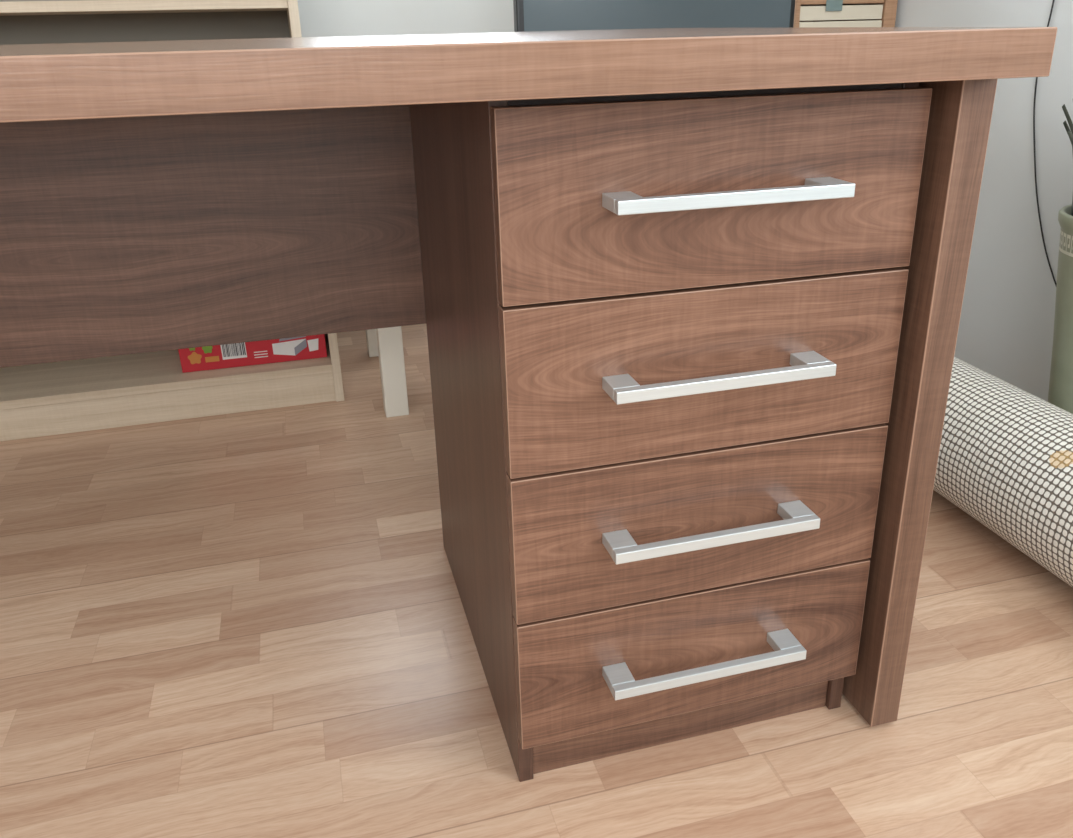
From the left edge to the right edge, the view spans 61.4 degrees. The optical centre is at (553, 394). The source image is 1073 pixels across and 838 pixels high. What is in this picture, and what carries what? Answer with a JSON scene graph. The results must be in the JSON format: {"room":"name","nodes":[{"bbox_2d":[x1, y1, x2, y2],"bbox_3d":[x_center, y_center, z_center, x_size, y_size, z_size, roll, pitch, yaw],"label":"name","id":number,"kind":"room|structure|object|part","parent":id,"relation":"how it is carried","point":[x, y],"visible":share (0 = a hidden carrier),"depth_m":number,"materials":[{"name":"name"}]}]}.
{"room":"home office","nodes":[
{"label":"home office","id":0,"kind":"room"},
{"bbox_2d":[297,0,513,36],"bbox_3d":[-1.126,-1.350,1.927,3.800,2.600,0.100,-7,23,-14],"label":"wall","id":1,"kind":"structure","parent":0,"point":[318,18],"depth_m":2.26,"materials":[{"name":"paint"}]},
{"bbox_2d":[0,324,1072,837],"bbox_3d":[-0.438,0.750,0.268,3.800,0.050,4.950,-7,23,-14],"label":"floor","id":2,"kind":"structure","parent":0,"point":[249,624],"depth_m":1.13,"materials":[{"name":"brown wood"}]},
{"bbox_2d":[0,0,344,441],"bbox_3d":[-1.115,-0.840,1.607,1.240,1.900,0.285,-7,23,-14],"label":"bookcase","id":3,"kind":"object","parent":2,"relation":"on","point":[72,396],"visible":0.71,"depth_m":1.89,"materials":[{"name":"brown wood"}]},
{"bbox_2d":[178,334,326,372],"bbox_3d":[-0.672,-0.161,2.019,0.302,0.138,0.182,-7,23,-14],"label":"cardboard box","id":4,"kind":"object","parent":3,"relation":"on","point":[313,346],"visible":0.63,"depth_m":1.96,"materials":[{"name":"red cardboard"}]},
{"bbox_2d":[254,351,267,357],"bbox_3d":[-0.663,-0.102,1.945,0.088,0.054,0.001,-7,23,-14],"label":"print","id":5,"kind":"object","parent":4,"relation":"attached to","point":[257,354],"depth_m":1.96},
{"bbox_2d":[366,326,408,417],"bbox_3d":[0.011,-0.376,2.086,0.892,0.630,0.440,-7,23,-14],"label":"side table","id":6,"kind":"object","parent":2,"relation":"on","point":[385,343],"visible":0.16,"depth_m":1.87,"materials":[{"name":"white paint"}]},
{"bbox_2d":[513,0,794,31],"bbox_3d":[0.213,-0.861,1.862,0.614,0.430,0.180,-7,23,-14],"label":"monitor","id":7,"kind":"object","parent":6,"relation":"on","point":[529,15],"visible":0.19,"depth_m":1.85,"materials":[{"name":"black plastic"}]},
{"bbox_2d":[0,27,1057,781],"bbox_3d":[-0.687,0.048,0.937,2.059,0.750,0.749,-7,23,-14],"label":"desk","id":8,"kind":"object","parent":2,"relation":"on","point":[689,301],"visible":1,"depth_m":0.87,"materials":[{"name":"brown wood"}]},
{"bbox_3d":[-0.932,-0.168,1.041,1.582,0.344,0.018,-7,23,-14],"label":"modesty panel","id":9,"kind":"part","parent":8,"relation":"part of","materials":[{"name":"brown wood"}]},
{"bbox_3d":[0.153,0.271,0.966,0.394,0.153,0.018,-7,23,-14],"label":"drawer","id":10,"kind":"part","parent":8,"relation":"part of","materials":[{"name":"brown wood"}]},
{"bbox_3d":[0.150,0.125,0.906,0.394,0.157,0.018,-7,23,-14],"label":"drawer","id":11,"kind":"part","parent":8,"relation":"part of","materials":[{"name":"brown wood"}]},
{"bbox_3d":[0.146,-0.024,0.845,0.394,0.159,0.018,-7,23,-14],"label":"drawer","id":12,"kind":"part","parent":8,"relation":"part of","materials":[{"name":"brown wood"}]},
{"bbox_3d":[0.158,0.279,0.938,0.212,0.011,0.040,-7,23,-14],"label":"handle","id":13,"kind":"part","parent":8,"relation":"part of","materials":[{"name":"metal"}]},
{"bbox_3d":[0.154,0.132,0.878,0.212,0.011,0.040,-7,23,-14],"label":"handle","id":14,"kind":"part","parent":8,"relation":"part of","materials":[{"name":"metal"}]},
{"bbox_3d":[0.143,-0.174,0.783,0.394,0.159,0.018,-7,23,-14],"label":"drawer","id":15,"kind":"part","parent":8,"relation":"part of","materials":[{"name":"brown wood"}]},
{"bbox_3d":[0.151,-0.017,0.817,0.212,0.011,0.040,-7,23,-14],"label":"handle","id":16,"kind":"part","parent":8,"relation":"part of","materials":[{"name":"metal"}]},
{"bbox_3d":[0.148,-0.167,0.755,0.212,0.011,0.040,-7,23,-14],"label":"handle","id":17,"kind":"part","parent":8,"relation":"part of","materials":[{"name":"metal"}]},
{"bbox_3d":[0.283,-0.067,1.203,0.035,0.706,0.666,-7,23,-14],"label":"leg","id":18,"kind":"part","parent":8,"relation":"part of","materials":[{"name":"brown wood"}]},
{"bbox_2d":[793,0,897,26],"bbox_3d":[0.609,-0.695,2.212,0.253,1.100,0.310,-7,23,-14],"label":"base cabinet","id":19,"kind":"object","parent":2,"relation":"on","point":[808,13],"visible":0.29,"depth_m":2.00,"materials":[{"name":"brown wood"}]},
{"bbox_3d":[0.634,-0.845,2.000,0.207,0.030,0.014,-7,23,-14],"label":"rail","id":20,"kind":"part","parent":19,"relation":"part of","materials":[{"name":"beige wood"}]},
{"bbox_3d":[0.631,-0.994,1.937,0.207,0.289,0.017,-7,23,-14],"label":"drawer wood","id":21,"kind":"part","parent":19,"relation":"part of","materials":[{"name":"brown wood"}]},
{"bbox_2d":[933,357,1072,586],"bbox_3d":[0.704,0.087,1.453,0.214,0.209,1.360,-7,23,-14],"label":"rolled rug","id":22,"kind":"object","parent":2,"relation":"on","point":[1005,458],"visible":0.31,"depth_m":1.31,"materials":[{"name":"white fabric"}]},
{"bbox_2d":[1048,104,1072,413],"bbox_3d":[0.883,-0.153,1.453,0.208,0.663,0.274,14,27,33],"label":"potted plant","id":23,"kind":"object","parent":2,"relation":"on","point":[1060,394],"visible":0.66,"depth_m":1.47,"materials":[{"name":"green plant"}]},
{"bbox_3d":[0.898,-0.066,1.496,0.188,0.468,0.188,-7,23,-14],"label":"pot","id":24,"kind":"part","parent":23,"relation":"part of","materials":[{"name":"green ceramic"}]},
{"bbox_2d":[895,0,1072,401],"bbox_3d":[1.328,-0.683,0.172,0.100,2.600,4.850,-7,23,-14],"label":"wall","id":25,"kind":"structure","parent":0,"point":[1006,329],"depth_m":1.77,"materials":[{"name":"paint"}]},
{"bbox_2d":[1033,0,1056,285],"bbox_3d":[0.942,-0.510,1.531,0.008,1.239,0.363,-6,23,-12],"label":"hanging cable","id":26,"kind":"object","parent":25,"relation":"attached to","point":[1053,0],"visible":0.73,"depth_m":1.71,"materials":[{"name":"black plastic"}]}
]}

